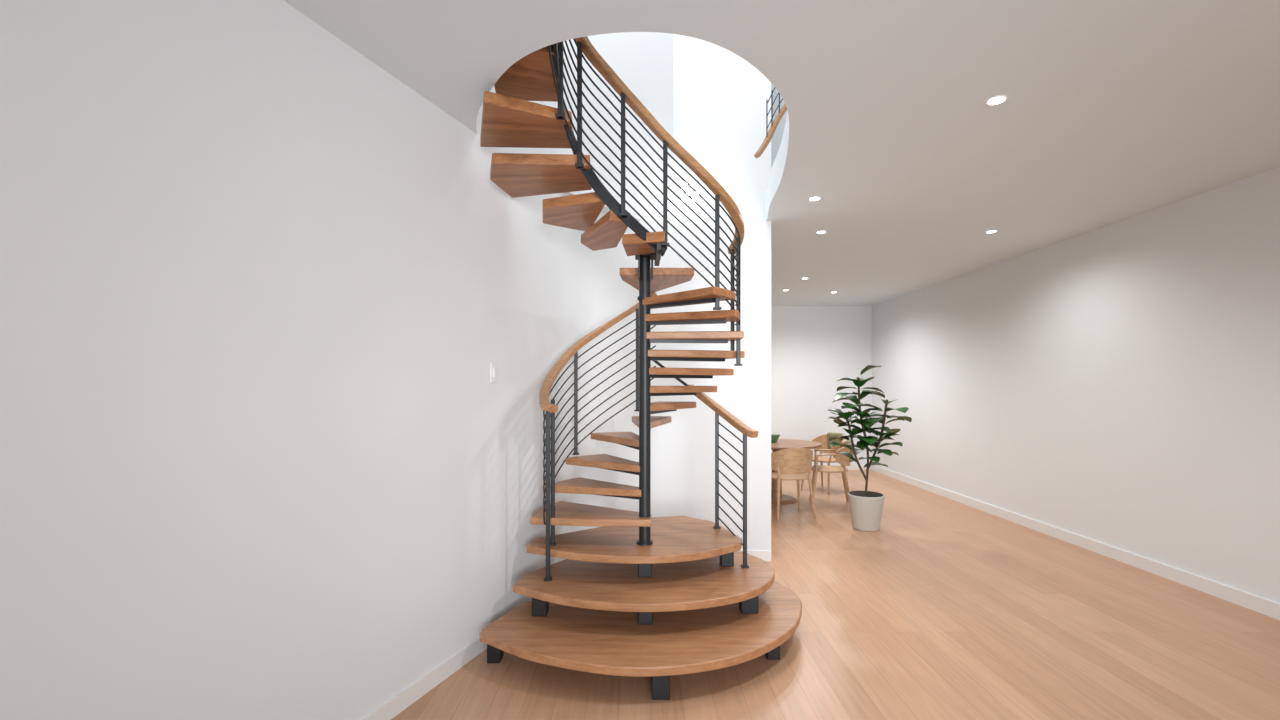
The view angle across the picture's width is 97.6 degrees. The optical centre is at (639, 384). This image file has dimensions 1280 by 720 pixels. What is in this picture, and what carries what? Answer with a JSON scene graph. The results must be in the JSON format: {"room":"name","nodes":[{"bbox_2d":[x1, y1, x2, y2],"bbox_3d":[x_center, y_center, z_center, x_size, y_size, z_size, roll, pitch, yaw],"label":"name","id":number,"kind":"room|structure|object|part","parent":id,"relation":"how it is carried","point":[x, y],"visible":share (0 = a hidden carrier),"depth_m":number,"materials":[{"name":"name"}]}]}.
{"room":"stair hall","nodes":[
{"label":"stair hall","id":0,"kind":"room"},
{"bbox_2d":[0,0,697,719],"bbox_3d":[-1.647,0.045,1.158,0.818,2.910,8.804,0,0,25],"label":"wall","id":1,"kind":"structure","parent":0,"point":[261,458],"depth_m":1.96,"materials":[{"name":"white paint"}]},
{"bbox_2d":[361,637,486,719],"bbox_3d":[-1.598,1.458,1.060,0.663,0.085,8.639,0,0,25],"label":"baseboard","id":2,"kind":"structure","parent":1,"relation":"attached to","point":[412,693],"depth_m":2.73,"materials":[{"name":"paint"}]},
{"bbox_2d":[490,363,496,382],"bbox_3d":[-0.849,-0.070,3.257,0.017,0.115,0.062,0,0,20],"label":"light switch","id":3,"kind":"object","parent":1,"relation":"attached to","point":[493,366],"visible":1,"depth_m":3.25,"materials":[{"name":"plastic"}]},
{"bbox_2d":[477,32,672,221],"bbox_3d":[-1.627,-2.955,1.246,0.534,3.089,9.100,0,0,23],"label":"wall","id":4,"kind":"structure","parent":0,"point":[643,61],"depth_m":4.65,"materials":[{"name":"white paint"}]},
{"bbox_2d":[673,34,770,220],"bbox_3d":[0.715,-2.955,5.080,0.995,3.089,0.160,0,0,27],"label":"wall","id":5,"kind":"structure","parent":0,"point":[719,98],"depth_m":4.99,"materials":[{"name":"white paint"}]},
{"bbox_2d":[678,182,699,202],"bbox_3d":[0.420,-1.650,4.949,0.194,0.174,0.342,0,0,0],"label":"wall sconce","id":6,"kind":"object","parent":5,"relation":"attached to","point":[693,184],"visible":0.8,"depth_m":4.79,"materials":[{"name":"paint"}]},
{"bbox_2d":[754,87,786,157],"bbox_3d":[1.113,-2.281,4.561,0.457,0.943,0.066,0,0,-30],"label":"landing railing","id":7,"kind":"object","parent":5,"relation":"attached to","point":[769,134],"visible":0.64,"depth_m":4.52,"materials":[{"name":"brown wood"}]},
{"bbox_2d":[698,220,770,550],"bbox_3d":[0.810,0.045,4.895,0.636,2.910,0.179,0,0,5],"label":"wall","id":8,"kind":"structure","parent":0,"point":[746,394],"depth_m":4.81,"materials":[{"name":"white paint"}]},
{"bbox_2d":[740,550,770,560],"bbox_3d":[0.809,1.458,4.809,0.624,0.085,0.012,0,0,6],"label":"baseboard","id":9,"kind":"structure","parent":8,"relation":"attached to","point":[764,555],"depth_m":4.78,"materials":[{"name":"paint"}]},
{"bbox_2d":[771,83,786,167],"bbox_3d":[3.100,-3.050,5.400,4.000,2.800,0.160,0,0,0],"label":"wall","id":10,"kind":"structure","parent":0,"point":[776,140],"depth_m":5.32,"materials":[{"name":"white paint"}]},
{"bbox_2d":[284,0,1279,305],"bbox_3d":[2.000,-1.525,3.500,13.000,0.250,13.000,0,0,0],"label":"ceiling","id":11,"kind":"structure","parent":0,"point":[1114,111],"depth_m":2.74,"materials":[{"name":"paint"}]},
{"bbox_2d":[808,196,820,200],"bbox_3d":[1.310,-1.397,4.200,0.096,0.006,0.096,0,0,0],"label":"recessed light","id":12,"kind":"object","parent":11,"relation":"in","point":[814,198],"visible":1,"depth_m":4.18,"materials":[{"name":"paint"}]},
{"bbox_2d":[985,95,1007,105],"bbox_3d":[1.750,-1.397,2.750,0.096,0.006,0.096,0,0,0],"label":"recessed light","id":13,"kind":"object","parent":11,"relation":"in","point":[999,99],"visible":1,"depth_m":2.74,"materials":[{"name":"paint"}]},
{"bbox_2d":[771,306,871,469],"bbox_3d":[1.250,0.050,9.980,5.700,2.900,0.160,0,0,0],"label":"wall","id":14,"kind":"structure","parent":0,"point":[813,347],"depth_m":9.90,"materials":[{"name":"white paint"}]},
{"bbox_2d":[771,464,869,469],"bbox_3d":[1.250,1.450,9.890,5.600,0.100,0.020,0,0,0],"label":"baseboard","id":15,"kind":"structure","parent":14,"relation":"attached to","point":[852,466],"depth_m":9.88,"materials":[{"name":"paint"}]},
{"bbox_2d":[391,470,1279,719],"bbox_3d":[2.000,1.550,3.400,14.000,0.100,13.400,0,0,0],"label":"floor","id":16,"kind":"structure","parent":0,"point":[950,609],"depth_m":3.24,"materials":[{"name":"brown wood"}]},
{"bbox_2d":[487,644,503,662],"bbox_3d":[-0.790,1.438,3.060,0.070,0.125,0.090,0,0,0],"label":"leg","id":17,"kind":"object","parent":16,"relation":"on","point":[494,655],"visible":0.5,"depth_m":3.02,"materials":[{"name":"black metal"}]},
{"bbox_2d":[652,676,669,699],"bbox_3d":[0.100,1.438,2.938,0.085,0.125,0.545,0,0,0],"label":"leg","id":18,"kind":"object","parent":16,"relation":"on","point":[660,684],"visible":0.46,"depth_m":2.67,"materials":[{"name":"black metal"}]},
{"bbox_2d":[480,581,801,676],"bbox_3d":[0.069,1.290,3.317,1.857,0.170,1.365,0,0,0],"label":"tread","id":19,"kind":"object","parent":18,"relation":"on","point":[604,642],"depth_m":2.97,"materials":[{"name":"brown wood"}]},
{"bbox_3d":[-0.580,1.268,3.260,0.085,0.125,0.090,0,0,0],"label":"leg","id":20,"kind":"part","parent":19,"relation":"part of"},
{"bbox_2d":[513,551,774,611],"bbox_3d":[0.054,1.120,3.533,1.585,0.170,1.135,0,0,0],"label":"tread","id":21,"kind":"object","parent":19,"relation":"on","point":[703,583],"depth_m":3.26,"materials":[{"name":"brown wood"}]},
{"bbox_2d":[544,411,551,580],"bbox_3d":[-0.547,0.657,3.330,0.045,1.005,0.045,0,0,0],"label":"post","id":22,"kind":"object","parent":21,"relation":"on","point":[547,578],"visible":0.89,"depth_m":3.32,"materials":[{"name":"grey metal"}]},
{"bbox_2d":[527,516,741,563],"bbox_3d":[0.032,1.012,3.602,1.353,0.045,0.878,0,0,-37],"label":"tread","id":23,"kind":"object","parent":21,"relation":"on","point":[675,538],"visible":0.98,"depth_m":3.48,"materials":[{"name":"brown wood"}]},
{"bbox_2d":[550,399,556,545],"bbox_3d":[-0.540,0.540,3.470,0.045,0.900,0.045,0,0,0],"label":"post","id":24,"kind":"object","parent":23,"relation":"on","point":[552,543],"visible":0.85,"depth_m":3.46,"materials":[{"name":"grey metal"}]},
{"bbox_2d":[637,257,652,545],"bbox_3d":[0.030,0.075,3.500,0.100,1.830,0.100,0,0,0],"label":"column","id":25,"kind":"structure","parent":23,"relation":"on","point":[645,262],"depth_m":3.47,"materials":[{"name":"grey metal"}]},
{"bbox_2d":[531,501,651,526],"bbox_3d":[-0.280,0.843,3.674,0.762,0.045,0.509,0,0,7],"label":"tread","id":26,"kind":"object","parent":25,"relation":"attached to","point":[566,513],"visible":0.88,"depth_m":3.47,"materials":[{"name":"brown wood"}]},
{"bbox_2d":[550,477,640,496],"bbox_3d":[-0.252,0.672,3.650,0.639,0.045,0.371,0,0,28],"label":"tread","id":27,"kind":"object","parent":25,"relation":"attached to","point":[579,485],"visible":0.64,"depth_m":3.58,"materials":[{"name":"brown wood"}]},
{"bbox_2d":[566,454,639,471],"bbox_3d":[-0.184,0.522,3.737,0.350,0.045,0.639,0,0,-42],"label":"tread","id":28,"kind":"object","parent":25,"relation":"attached to","point":[605,461],"visible":0.82,"depth_m":3.71,"materials":[{"name":"brown wood"}]},
{"bbox_2d":[572,351,578,454],"bbox_3d":[-0.460,0.125,4.020,0.045,0.750,0.045,0,0,0],"label":"post","id":29,"kind":"object","parent":28,"relation":"on","point":[576,353],"visible":0.9,"depth_m":4.01,"materials":[{"name":"grey metal"}]},
{"bbox_2d":[539,292,656,412],"bbox_3d":[-0.350,-0.278,3.871,0.406,0.877,1.235,0,0,32],"label":"handrail","id":30,"kind":"object","parent":29,"relation":"attached to","point":[544,402],"visible":0.89,"depth_m":3.90,"materials":[{"name":"brown wood"}]},
{"bbox_2d":[634,309,638,410],"bbox_3d":[-0.020,-0.190,4.260,0.045,0.780,0.045,0,0,0],"label":"post","id":31,"kind":"object","parent":30,"relation":"attached to","point":[637,310],"visible":0.8,"depth_m":4.25,"materials":[{"name":"grey metal"}]},
{"bbox_2d":[543,318,655,524],"bbox_3d":[-0.353,0.108,3.895,0.330,1.448,1.172,0,0,36],"label":"rods","id":32,"kind":"object","parent":29,"relation":"attached to","point":[544,413],"visible":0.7,"depth_m":4.06,"materials":[{"name":"grey metal"}]},
{"bbox_2d":[553,43,666,255],"bbox_3d":[-0.246,-1.176,2.699,0.346,0.905,1.190,0,0,25],"label":"stringer","id":33,"kind":"object","parent":25,"relation":"on","point":[591,177],"visible":0.62,"depth_m":2.99,"materials":[{"name":"grey metal"}]},
{"bbox_2d":[494,44,557,101],"bbox_3d":[-0.548,-1.482,2.645,0.320,0.056,0.462,0,0,-5],"label":"tread","id":34,"kind":"object","parent":33,"relation":"attached to","point":[530,78],"visible":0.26,"depth_m":2.67,"materials":[{"name":"brown wood"}]},
{"bbox_2d":[480,91,573,147],"bbox_3d":[-0.592,-1.322,2.824,0.511,0.056,0.499,0,0,-5],"label":"tread","id":35,"kind":"object","parent":33,"relation":"attached to","point":[507,121],"visible":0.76,"depth_m":2.79,"materials":[{"name":"brown wood"}]},
{"bbox_2d":[490,153,591,197],"bbox_3d":[-0.530,-1.162,3.099,0.594,0.056,0.525,0,0,8],"label":"tread","id":36,"kind":"object","parent":33,"relation":"attached to","point":[516,174],"visible":0.84,"depth_m":3.02,"materials":[{"name":"brown wood"}]},
{"bbox_2d":[555,41,565,119],"bbox_3d":[-0.372,-1.560,2.620,0.045,0.620,0.045,0,0,0],"label":"post","id":37,"kind":"object","parent":33,"relation":"attached to","point":[560,115],"visible":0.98,"depth_m":2.61,"materials":[{"name":"grey metal"}]},
{"bbox_2d":[543,192,604,230],"bbox_3d":[-0.411,-1.022,3.290,0.332,0.056,0.655,0,0,-14],"label":"tread","id":38,"kind":"object","parent":33,"relation":"attached to","point":[580,212],"visible":0.9,"depth_m":3.19,"materials":[{"name":"brown wood"}]},
{"bbox_2d":[575,41,584,168],"bbox_3d":[-0.305,-1.415,2.830,0.045,0.630,0.045,0,0,0],"label":"post","id":39,"kind":"object","parent":33,"relation":"attached to","point":[579,165],"visible":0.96,"depth_m":2.82,"materials":[{"name":"grey metal"}]},
{"bbox_2d":[581,210,630,250],"bbox_3d":[-0.224,-0.912,3.351,0.234,0.056,0.711,0,0,-10],"label":"tread","id":40,"kind":"object","parent":33,"relation":"attached to","point":[607,232],"visible":0.97,"depth_m":3.29,"materials":[{"name":"brown wood"}]},
{"bbox_2d":[619,92,626,217],"bbox_3d":[-0.090,-1.230,2.990,0.045,0.660,0.045,0,0,0],"label":"post","id":41,"kind":"object","parent":33,"relation":"attached to","point":[622,214],"visible":1,"depth_m":2.98,"materials":[{"name":"grey metal"}]},
{"bbox_2d":[548,39,740,325],"bbox_3d":[0.005,-1.215,2.890,0.430,1.793,1.884,0,0,35],"label":"rods","id":42,"kind":"object","parent":41,"relation":"attached to","point":[550,49],"visible":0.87,"depth_m":3.04,"materials":[{"name":"grey metal"}]},
{"bbox_2d":[622,231,664,255],"bbox_3d":[0.027,-0.812,3.234,0.274,0.056,0.324,0,0,10],"label":"tread","id":43,"kind":"object","parent":33,"relation":"attached to","point":[633,244],"visible":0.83,"depth_m":3.11,"materials":[{"name":"brown wood"}]},
{"bbox_2d":[661,140,669,246],"bbox_3d":[0.140,-1.065,3.100,0.045,0.590,0.045,0,0,0],"label":"post","id":44,"kind":"object","parent":43,"relation":"on","point":[665,144],"visible":0.91,"depth_m":3.09,"materials":[{"name":"grey metal"}]},
{"bbox_2d":[591,432,638,446],"bbox_3d":[-0.093,0.367,3.806,0.317,0.045,0.659,0,0,-22],"label":"tread","id":45,"kind":"object","parent":25,"relation":"attached to","point":[625,438],"visible":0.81,"depth_m":3.80,"materials":[{"name":"brown wood"}]},
{"bbox_2d":[592,494,638,499],"bbox_3d":[-0.224,0.705,3.635,0.525,0.020,0.046,0,0,28],"label":"bracket","id":46,"kind":"object","parent":25,"relation":"attached to","point":[630,497],"depth_m":3.54,"materials":[{"name":"black metal"}]},
{"bbox_2d":[601,468,638,474],"bbox_3d":[-0.163,0.555,3.714,0.045,0.020,0.525,0,0,-42],"label":"bracket","id":47,"kind":"object","parent":25,"relation":"attached to","point":[636,473],"depth_m":3.59,"materials":[{"name":"black metal"}]},
{"bbox_2d":[616,443,638,449],"bbox_3d":[-0.081,0.400,3.775,0.045,0.020,0.541,0,0,-22],"label":"bracket","id":48,"kind":"object","parent":25,"relation":"attached to","point":[637,448],"depth_m":3.64,"materials":[{"name":"black metal"}]},
{"bbox_2d":[635,243,661,279],"bbox_3d":[0.050,-0.745,3.315,0.160,0.190,0.450,0,0,0],"label":"bracket","id":49,"kind":"object","parent":25,"relation":"attached to","point":[655,256],"depth_m":3.40,"materials":[{"name":"black metal"}]},
{"bbox_2d":[632,416,671,427],"bbox_3d":[0.059,0.253,3.828,0.295,0.045,0.659,0,0,5],"label":"tread","id":50,"kind":"object","parent":25,"relation":"attached to","point":[656,421],"visible":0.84,"depth_m":3.84,"materials":[{"name":"brown wood"}]},
{"bbox_2d":[620,268,693,292],"bbox_3d":[0.108,-0.720,3.900,0.474,0.050,0.700,0,0,0],"label":"tread","id":51,"kind":"object","parent":25,"relation":"attached to","point":[663,278],"visible":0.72,"depth_m":3.62,"materials":[{"name":"brown wood"}]},
{"bbox_2d":[651,409,676,413],"bbox_3d":[0.141,0.175,3.775,0.045,0.020,0.541,0,0,22],"label":"bracket","id":52,"kind":"object","parent":25,"relation":"attached to","point":[652,412],"depth_m":3.73,"materials":[{"name":"black metal"}]},
{"bbox_2d":[650,401,695,410],"bbox_3d":[0.153,0.142,3.806,0.295,0.045,0.659,0,0,22],"label":"tread","id":53,"kind":"object","parent":25,"relation":"attached to","point":[659,405],"visible":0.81,"depth_m":3.77,"materials":[{"name":"brown wood"}]},
{"bbox_2d":[651,392,696,395],"bbox_3d":[0.213,0.060,3.734,0.045,0.020,0.541,0,0,38],"label":"bracket","id":54,"kind":"object","parent":25,"relation":"attached to","point":[691,393],"depth_m":3.69,"materials":[{"name":"black metal"}]},
{"bbox_2d":[646,298,714,308],"bbox_3d":[0.238,-0.485,3.343,0.476,0.020,0.045,0,0,37],"label":"bracket","id":55,"kind":"object","parent":25,"relation":"attached to","point":[709,300],"depth_m":3.31,"materials":[{"name":"black metal"}]},
{"bbox_2d":[651,375,712,377],"bbox_3d":[0.267,-0.055,3.679,0.541,0.020,0.045,0,0,-37],"label":"bracket","id":56,"kind":"object","parent":25,"relation":"attached to","point":[652,376],"depth_m":3.66,"materials":[{"name":"black metal"}]},
{"bbox_2d":[650,386,716,392],"bbox_3d":[0.233,0.028,3.760,0.295,0.045,0.659,0,0,38],"label":"tread","id":57,"kind":"object","parent":25,"relation":"attached to","point":[653,389],"visible":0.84,"depth_m":3.67,"materials":[{"name":"brown wood"}]},
{"bbox_2d":[648,319,725,324],"bbox_3d":[0.288,-0.385,3.445,0.480,0.020,0.045,0,0,12],"label":"bracket","id":58,"kind":"object","parent":25,"relation":"attached to","point":[682,322],"depth_m":3.42,"materials":[{"name":"black metal"}]},
{"bbox_2d":[650,357,724,361],"bbox_3d":[0.303,-0.165,3.605,0.533,0.020,0.045,0,0,-21],"label":"bracket","id":59,"kind":"object","parent":25,"relation":"attached to","point":[651,358],"depth_m":3.57,"materials":[{"name":"black metal"}]},
{"bbox_2d":[650,339,727,342],"bbox_3d":[0.303,-0.275,3.524,0.500,0.020,0.045,0,0,-5],"label":"bracket","id":60,"kind":"object","parent":25,"relation":"attached to","point":[651,340],"depth_m":3.50,"materials":[{"name":"black metal"}]},
{"bbox_2d":[642,286,735,304],"bbox_3d":[0.261,-0.517,3.326,0.579,0.045,0.259,0,0,37],"label":"tread","id":61,"kind":"object","parent":25,"relation":"attached to","point":[708,292],"visible":0.91,"depth_m":3.20,"materials":[{"name":"brown wood"}]},
{"bbox_2d":[713,195,721,309],"bbox_3d":[0.440,-0.755,3.190,0.045,0.650,0.045,0,0,0],"label":"post","id":62,"kind":"object","parent":61,"relation":"attached to","point":[717,197],"visible":1,"depth_m":3.18,"materials":[{"name":"grey metal"}]},
{"bbox_2d":[649,367,733,375],"bbox_3d":[0.293,-0.087,3.698,0.659,0.045,0.295,0,0,-37],"label":"tread","id":63,"kind":"object","parent":25,"relation":"attached to","point":[652,370],"visible":0.75,"depth_m":3.62,"materials":[{"name":"brown wood"}]},
{"bbox_2d":[645,309,739,321],"bbox_3d":[0.316,-0.417,3.439,0.584,0.045,0.261,0,0,12],"label":"tread","id":64,"kind":"object","parent":25,"relation":"attached to","point":[729,315],"visible":0.9,"depth_m":3.36,"materials":[{"name":"brown wood"}]},
{"bbox_2d":[734,237,742,365],"bbox_3d":[0.615,-0.520,3.500,0.045,0.800,0.045,0,0,0],"label":"post","id":65,"kind":"object","parent":64,"relation":"attached to","point":[738,327],"visible":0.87,"depth_m":3.49,"materials":[{"name":"grey metal"}]},
{"bbox_2d":[646,331,743,341],"bbox_3d":[0.334,-0.307,3.527,0.609,0.045,0.272,0,0,-5],"label":"tread","id":66,"kind":"object","parent":25,"relation":"attached to","point":[702,335],"visible":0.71,"depth_m":3.44,"materials":[{"name":"brown wood"}]},
{"bbox_2d":[648,350,744,358],"bbox_3d":[0.333,-0.198,3.616,0.649,0.045,0.290,0,0,-21],"label":"tread","id":67,"kind":"object","parent":25,"relation":"attached to","point":[651,353],"visible":0.7,"depth_m":3.53,"materials":[{"name":"brown wood"}]},
{"bbox_2d":[730,249,734,350],"bbox_3d":[0.598,-0.545,3.620,0.045,0.690,0.045,0,0,0],"label":"post","id":68,"kind":"object","parent":67,"relation":"on","point":[732,302],"visible":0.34,"depth_m":3.61,"materials":[{"name":"grey metal"}]},
{"bbox_2d":[575,36,743,254],"bbox_3d":[0.016,-1.525,2.905,0.476,1.348,1.959,0,0,35],"label":"handrail","id":69,"kind":"object","parent":68,"relation":"attached to","point":[588,49],"visible":0.77,"depth_m":3.08,"materials":[{"name":"brown wood"}]},
{"bbox_2d":[713,412,720,528],"bbox_3d":[0.533,0.583,3.877,0.045,0.815,0.045,0,0,0],"label":"post","id":70,"kind":"object","parent":23,"relation":"on","point":[716,526],"visible":0.83,"depth_m":3.87,"materials":[{"name":"grey metal"}]},
{"bbox_2d":[688,385,758,437],"bbox_3d":[0.553,0.163,3.808,0.092,0.334,0.718,0,0,-30],"label":"handrail","id":71,"kind":"object","parent":70,"relation":"attached to","point":[731,419],"visible":0.88,"depth_m":3.73,"materials":[{"name":"brown wood"}]},
{"bbox_2d":[654,361,687,385],"bbox_3d":[0.217,-0.105,4.206,0.378,0.267,0.037,0,0,33],"label":"rod","id":72,"kind":"object","parent":71,"relation":"attached to","point":[656,362],"visible":0.47,"depth_m":4.16,"materials":[{"name":"grey metal"}]},
{"bbox_3d":[0.030,1.097,3.647,0.080,0.125,0.545,0,0,0],"label":"leg","id":73,"kind":"part","parent":21,"relation":"part of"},
{"bbox_3d":[0.560,1.097,3.620,0.080,0.125,0.090,0,0,0],"label":"leg","id":74,"kind":"part","parent":21,"relation":"part of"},
{"bbox_2d":[741,434,748,567],"bbox_3d":[0.669,0.730,3.570,0.045,0.860,0.045,0,0,0],"label":"post","id":75,"kind":"object","parent":21,"relation":"on","point":[744,565],"visible":0.88,"depth_m":3.56,"materials":[{"name":"grey metal"}]},
{"bbox_2d":[717,422,742,544],"bbox_3d":[0.602,0.642,3.724,0.012,0.790,0.339,0,0,-24],"label":"rods","id":76,"kind":"object","parent":75,"relation":"attached to","point":[740,478],"visible":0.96,"depth_m":3.73,"materials":[{"name":"grey metal"}]},
{"bbox_3d":[0.030,1.268,3.377,0.080,0.125,0.545,0,0,0],"label":"leg","id":77,"kind":"part","parent":19,"relation":"part of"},
{"bbox_3d":[0.640,1.268,3.300,0.100,0.125,0.090,0,0,0],"label":"leg","id":78,"kind":"part","parent":19,"relation":"part of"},
{"bbox_2d":[765,646,779,659],"bbox_3d":[0.730,1.438,3.100,0.070,0.125,0.090,0,0,0],"label":"leg","id":79,"kind":"object","parent":16,"relation":"on","point":[774,654],"visible":0.37,"depth_m":3.06,"materials":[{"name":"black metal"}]},
{"bbox_2d":[771,448,815,519],"bbox_3d":[1.723,1.101,6.476,0.555,0.802,0.512,0,0,-8],"label":"dining chair","id":80,"kind":"object","parent":16,"relation":"on","point":[790,463],"visible":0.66,"depth_m":6.28,"materials":[{"name":"brown wood"}]},
{"bbox_3d":[1.720,1.058,6.500,0.470,0.025,0.440,0,0,-8],"label":"seat","id":81,"kind":"part","parent":80,"relation":"part of","materials":[{"name":"brown wood"}]},
{"bbox_3d":[1.744,0.850,6.331,0.532,0.300,0.219,0,0,-8],"label":"backrest","id":82,"kind":"part","parent":80,"relation":"part of","materials":[{"name":"brown wood"}]},
{"bbox_2d":[771,439,821,504],"bbox_3d":[1.780,1.125,7.300,1.120,0.750,1.120,0,0,0],"label":"dining table","id":83,"kind":"object","parent":16,"relation":"on","point":[781,444],"visible":0.5,"depth_m":7.18,"materials":[{"name":"brown wood"}]},
{"bbox_2d":[771,434,779,442],"bbox_3d":[1.740,0.700,7.350,0.200,0.100,0.200,0,0,0],"label":"ceramic bowl","id":84,"kind":"object","parent":83,"relation":"on","point":[774,437],"visible":0.6,"depth_m":7.28,"materials":[{"name":"ceramic"}]},
{"bbox_2d":[800,432,844,494],"bbox_3d":[2.640,1.096,7.964,0.512,0.812,0.555,0,0,-35],"label":"dining chair","id":85,"kind":"object","parent":16,"relation":"on","point":[823,439],"visible":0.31,"depth_m":8.10,"materials":[{"name":"brown wood"}]},
{"bbox_3d":[2.620,1.058,7.950,0.440,0.025,0.470,0,0,-35],"label":"seat","id":86,"kind":"part","parent":85,"relation":"part of","materials":[{"name":"brown wood"}]},
{"bbox_3d":[2.760,0.850,8.048,0.219,0.300,0.532,0,0,-35],"label":"backrest","id":87,"kind":"part","parent":85,"relation":"part of","materials":[{"name":"brown wood"}]},
{"bbox_2d":[827,432,842,448],"bbox_3d":[2.821,0.820,8.091,0.070,0.260,0.260,0,0,-35],"label":"throw cushion","id":88,"kind":"object","parent":85,"relation":"on","point":[830,434],"depth_m":8.09,"materials":[{"name":"green fabric"}]},
{"bbox_2d":[809,440,853,506],"bbox_3d":[2.403,1.096,7.044,0.512,0.812,0.555,0,0,15],"label":"dining chair","id":89,"kind":"object","parent":16,"relation":"on","point":[845,461],"visible":0.91,"depth_m":6.88,"materials":[{"name":"brown wood"}]},
{"bbox_3d":[2.380,1.058,7.050,0.440,0.025,0.470,0,0,15],"label":"seat","id":90,"kind":"part","parent":89,"relation":"part of","materials":[{"name":"brown wood"}]},
{"bbox_3d":[2.545,0.850,7.006,0.219,0.300,0.532,0,0,15],"label":"backrest","id":91,"kind":"part","parent":89,"relation":"part of","materials":[{"name":"brown wood"}]},
{"bbox_2d":[846,440,853,461],"bbox_3d":[2.617,0.820,6.987,0.070,0.260,0.260,0,0,15],"label":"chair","id":92,"kind":"object","parent":89,"relation":"on","point":[850,452],"depth_m":6.86,"materials":[{"name":"wood"}]},
{"bbox_2d":[827,365,911,531],"bbox_3d":[2.389,0.650,5.851,0.854,1.701,0.600,0,0,16],"label":"potted plant","id":93,"kind":"object","parent":16,"relation":"on","point":[866,507],"visible":1,"depth_m":5.79,"materials":[{"name":"plant"}]},
{"bbox_2d":[848,493,884,531],"bbox_3d":[2.360,1.320,5.850,0.357,0.360,0.357,0,0,0],"label":"pot","id":94,"kind":"object","parent":93,"relation":"attached to","point":[866,509],"depth_m":5.72,"materials":[{"name":"ceramic"}]},
{"bbox_2d":[872,167,1279,602],"bbox_3d":[4.180,0.050,3.400,0.160,2.900,13.200,0,0,0],"label":"wall","id":95,"kind":"structure","parent":0,"point":[1117,384],"depth_m":4.80,"materials":[{"name":"white paint"}]},
{"bbox_2d":[871,465,1279,619],"bbox_3d":[4.090,1.450,3.400,0.020,0.100,13.200,0,0,0],"label":"baseboard","id":96,"kind":"structure","parent":95,"relation":"attached to","point":[1267,607],"depth_m":4.75,"materials":[{"name":"paint"}]}
]}

